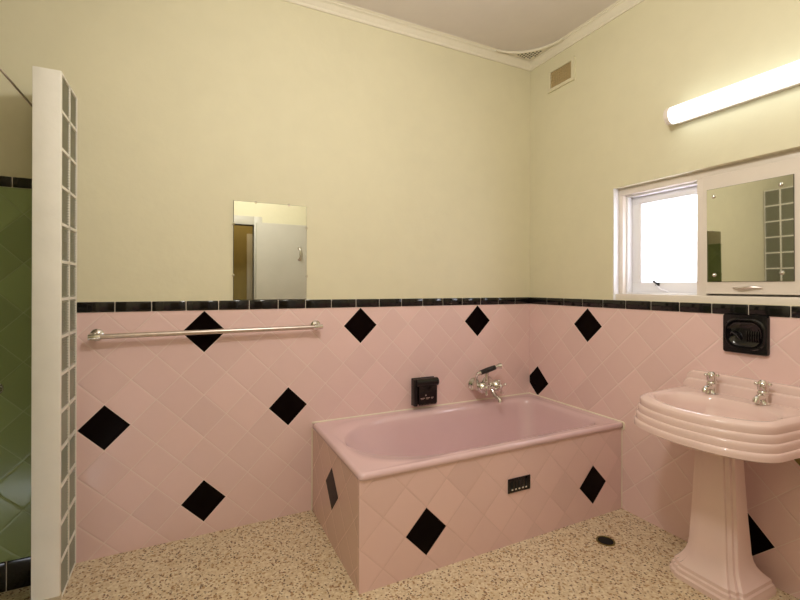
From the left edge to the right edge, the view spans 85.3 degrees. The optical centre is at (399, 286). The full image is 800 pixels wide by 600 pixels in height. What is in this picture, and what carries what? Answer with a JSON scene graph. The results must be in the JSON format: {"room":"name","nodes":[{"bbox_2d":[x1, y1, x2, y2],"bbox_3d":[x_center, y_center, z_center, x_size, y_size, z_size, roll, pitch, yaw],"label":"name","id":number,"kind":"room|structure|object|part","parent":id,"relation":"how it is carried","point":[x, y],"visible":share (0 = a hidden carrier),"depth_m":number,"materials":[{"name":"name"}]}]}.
{"room":"bathroom","nodes":[
{"label":"bathroom","id":0,"kind":"room"},
{"bbox_2d":[0,586,30,599],"bbox_3d":[-1.779,1.465,1.364,0.834,0.144,1.170,0,0,-26],"label":"floor","id":1,"kind":"structure","parent":0,"point":[24,593],"depth_m":1.96,"materials":[{"name":"stone"}]},
{"bbox_2d":[0,0,530,592],"bbox_3d":[-0.729,-0.090,2.638,4.230,3.260,0.256,0,0,-26],"label":"wall","id":2,"kind":"structure","parent":0,"point":[407,158],"depth_m":2.42,"materials":[{"name":"yellow paint"}]},
{"bbox_2d":[0,383,3,393],"bbox_3d":[-1.815,0.465,1.930,0.060,0.060,0.078,0,0,-26],"label":"tap","id":3,"kind":"object","parent":2,"relation":"attached to","point":[1,385],"visible":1,"depth_m":1.97,"materials":[{"name":"silver metal"}]},
{"bbox_3d":[-2.026,1.323,1.873,0.834,0.137,0.014,0,0,-26],"label":"shower skirting","id":4,"kind":"part","parent":2,"relation":"part of","materials":[{"name":"black tile"}]},
{"bbox_2d":[0,68,31,106],"bbox_3d":[-1.437,-0.805,1.516,0.009,0.009,1.150,0,0,-26],"label":"rail","id":5,"kind":"object","parent":2,"relation":"attached to","point":[1,70],"visible":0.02,"depth_m":1.75,"materials":[{"name":"silver metal"}]},
{"bbox_2d":[87,320,322,340],"bbox_3d":[-0.981,0.236,2.336,1.149,0.066,0.078,0,0,-26],"label":"towel rail","id":6,"kind":"object","parent":2,"relation":"attached to","point":[96,334],"visible":1,"depth_m":2.26,"materials":[{"name":"silver metal"}]},
{"bbox_2d":[232,200,307,299],"bbox_3d":[-0.739,-0.203,2.496,0.425,0.560,0.016,0,0,-26],"label":"wall mirror","id":7,"kind":"object","parent":2,"relation":"attached to","point":[270,240],"visible":1,"depth_m":2.49,"materials":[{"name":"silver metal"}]},
{"bbox_2d":[411,376,438,406],"bbox_3d":[0.171,0.703,2.904,0.183,0.181,0.068,0,0,-26],"label":"soap dish","id":8,"kind":"object","parent":2,"relation":"attached to","point":[423,389],"visible":1,"depth_m":2.88,"materials":[{"name":"black ceramic"}]},
{"bbox_2d":[415,377,438,386],"bbox_3d":[0.179,0.640,2.902,0.171,0.056,0.056,0,0,-26],"label":"hood","id":9,"kind":"object","parent":8,"relation":"attached to","point":[420,381],"depth_m":2.88,"materials":[{"name":"black ceramic"}]},
{"bbox_2d":[282,0,643,71],"bbox_3d":[-0.078,-1.691,1.264,3.788,0.056,2.808,0,0,-26],"label":"crown molding","id":10,"kind":"structure","parent":2,"relation":"attached to","point":[333,7],"depth_m":2.85,"materials":[{"name":"paint"}]},
{"bbox_2d":[468,363,506,402],"bbox_3d":[0.621,0.674,3.060,0.224,0.263,0.182,0,0,-26],"label":"mixer","id":11,"kind":"object","parent":2,"relation":"attached to","point":[487,383],"visible":1,"depth_m":3.03,"materials":[{"name":"silver metal"}]},
{"bbox_3d":[0.587,0.701,2.995,0.106,0.108,0.060,0,0,-26],"label":"cross handle","id":12,"kind":"part","parent":11,"relation":"part of","materials":[{"name":"silver metal"}]},
{"bbox_3d":[0.670,0.756,3.044,0.033,0.098,0.112,0,0,-36],"label":"spout","id":13,"kind":"part","parent":11,"relation":"part of","materials":[{"name":"silver metal"}]},
{"bbox_3d":[0.695,0.702,3.047,0.103,0.104,0.060,0,0,-26],"label":"cross handle","id":14,"kind":"part","parent":11,"relation":"part of","materials":[{"name":"silver metal"}]},
{"bbox_2d":[61,508,799,599],"bbox_3d":[0.767,1.404,0.798,3.246,0.120,4.420,0,0,-26],"label":"floor","id":15,"kind":"structure","parent":0,"point":[289,557],"depth_m":2.05,"materials":[{"name":"stone"}]},
{"bbox_2d":[31,66,76,599],"bbox_3d":[-1.538,0.242,1.941,0.099,2.303,0.299,0,0,-26],"label":"partition","id":16,"kind":"object","parent":15,"relation":"on","point":[54,101],"visible":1,"depth_m":1.82,"materials":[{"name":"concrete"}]},
{"bbox_2d":[311,392,624,593],"bbox_3d":[0.413,1.078,2.608,1.704,0.530,0.818,0,0,-26],"label":"bathtub","id":17,"kind":"object","parent":15,"relation":"on","point":[397,495],"visible":1,"depth_m":2.28,"materials":[{"name":"pink tile"}]},
{"bbox_3d":[-0.346,1.095,2.260,0.020,0.492,0.772,0,0,-26],"label":"panel","id":18,"kind":"part","parent":17,"relation":"part of","materials":[{"name":"pink tile"}]},
{"bbox_2d":[313,393,622,480],"bbox_3d":[0.410,1.026,2.610,1.693,0.410,0.800,0,0,-26],"label":"tub","id":19,"kind":"object","parent":17,"relation":"in","point":[524,436],"depth_m":2.55,"materials":[{"name":"pink ceramic"}]},
{"bbox_3d":[0.579,1.097,2.270,1.693,0.492,0.020,0,0,-26],"label":"panel","id":20,"kind":"part","parent":17,"relation":"part of","materials":[{"name":"pink tile"}]},
{"bbox_2d":[508,474,529,493],"bbox_3d":[0.625,1.037,2.278,0.149,0.074,0.006,0,0,-26],"label":"vent","id":21,"kind":"object","parent":17,"relation":"attached to","point":[517,483],"depth_m":2.27,"materials":[{"name":"black metal"}]},
{"bbox_2d":[596,535,615,545],"bbox_3d":[1.086,1.343,2.292,0.093,0.004,0.093,0,0,-26],"label":"floor drain","id":22,"kind":"object","parent":15,"relation":"on","point":[604,540],"visible":1,"depth_m":2.29,"materials":[{"name":"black metal"}]},
{"bbox_2d":[634,370,799,599],"bbox_3d":[1.391,0.878,1.911,0.549,0.934,0.619,0,0,-26],"label":"basin","id":23,"kind":"object","parent":15,"relation":"on","point":[729,421],"visible":1,"depth_m":1.89,"materials":[{"name":"pink ceramic"}]},
{"bbox_2d":[702,371,719,394],"bbox_3d":[1.487,0.465,2.088,0.098,0.106,0.058,0,0,-26],"label":"tap","id":24,"kind":"object","parent":23,"relation":"on","point":[712,387],"depth_m":2.08,"materials":[{"name":"silver metal"}]},
{"bbox_2d":[752,380,771,405],"bbox_3d":[1.578,0.465,1.901,0.098,0.106,0.058,0,0,-26],"label":"tap","id":25,"kind":"object","parent":23,"relation":"on","point":[762,397],"depth_m":1.89,"materials":[{"name":"silver metal"}]},
{"bbox_2d":[337,0,617,50],"bbox_3d":[0.283,-1.778,0.629,4.280,0.120,4.750,0,0,-26],"label":"ceiling","id":26,"kind":"structure","parent":0,"point":[508,25],"depth_m":2.76,"materials":[{"name":"paint"}]},
{"bbox_2d":[496,38,562,60],"bbox_3d":[0.910,-1.706,3.068,0.325,0.020,0.325,0,0,-26],"label":"ceiling vent","id":27,"kind":"object","parent":26,"relation":"in","point":[529,55],"visible":1,"depth_m":3.16,"materials":[{"name":"paint"}]},
{"bbox_3d":[0.923,-1.704,3.106,0.456,0.016,0.106,0,0,19],"label":"rim moulding","id":28,"kind":"part","parent":27,"relation":"part of","materials":[{"name":"paint"}]},
{"bbox_2d":[530,0,799,598],"bbox_3d":[1.723,-0.184,2.145,0.256,3.060,2.808,0,0,-26],"label":"wall","id":29,"kind":"structure","parent":0,"point":[605,130],"depth_m":2.50,"materials":[{"name":"yellow paint"}]},
{"bbox_2d":[547,56,574,93],"bbox_3d":[1.139,-1.493,3.073,0.014,0.161,0.244,0,0,-26],"label":"air vent","id":30,"kind":"object","parent":29,"relation":"in","point":[563,73],"visible":1,"depth_m":3.07,"materials":[{"name":"beige metal"}]},
{"bbox_2d":[551,62,570,87],"bbox_3d":[1.142,-1.493,3.075,0.008,0.121,0.204,0,0,-26],"label":"vent grille","id":31,"kind":"object","parent":30,"relation":"attached to","point":[560,74],"depth_m":3.07,"materials":[{"name":"brown metal"}]},
{"bbox_2d":[613,149,799,305],"bbox_3d":[1.649,-0.261,2.304,0.230,0.690,0.999,0,0,-26],"label":"window","id":32,"kind":"structure","parent":29,"relation":"in","point":[658,225],"depth_m":2.52,"materials":[{"name":"beige paint"}]},
{"bbox_3d":[1.558,-0.256,2.529,0.035,0.587,0.423,0,0,-26],"label":"sash","id":33,"kind":"part","parent":32,"relation":"part of","materials":[{"name":"white paint"}]},
{"bbox_3d":[1.569,-0.264,2.507,0.006,0.488,0.359,0,0,-26],"label":"pane","id":34,"kind":"part","parent":32,"relation":"part of","materials":[{"name":"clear glass"}]},
{"bbox_2d":[703,157,799,294],"bbox_3d":[1.671,-0.264,2.069,0.041,0.604,0.438,-1,0,-24],"label":"mirrored cabinet","id":35,"kind":"object","parent":32,"relation":"attached to","point":[751,216],"visible":1,"depth_m":2.06,"materials":[{"name":"silver metal"}]},
{"bbox_3d":[1.660,0.008,2.082,0.024,0.020,0.124,-1,0,-24],"label":"pull handle","id":36,"kind":"part","parent":35,"relation":"part of","materials":[{"name":"silver metal"}]},
{"bbox_2d":[663,60,799,125],"bbox_3d":[1.711,-0.904,1.781,0.116,0.093,1.222,0,0,-26],"label":"lamp","id":37,"kind":"object","parent":29,"relation":"attached to","point":[785,77],"visible":1,"depth_m":2.01,"materials":[{"name":"white plastic"}]},
{"bbox_2d":[723,314,769,355],"bbox_3d":[1.619,0.225,2.040,0.031,0.184,0.184,0,0,-26],"label":"soap dish","id":38,"kind":"object","parent":29,"relation":"attached to","point":[744,334],"visible":1,"depth_m":2.03,"materials":[{"name":"black ceramic"}]}
]}

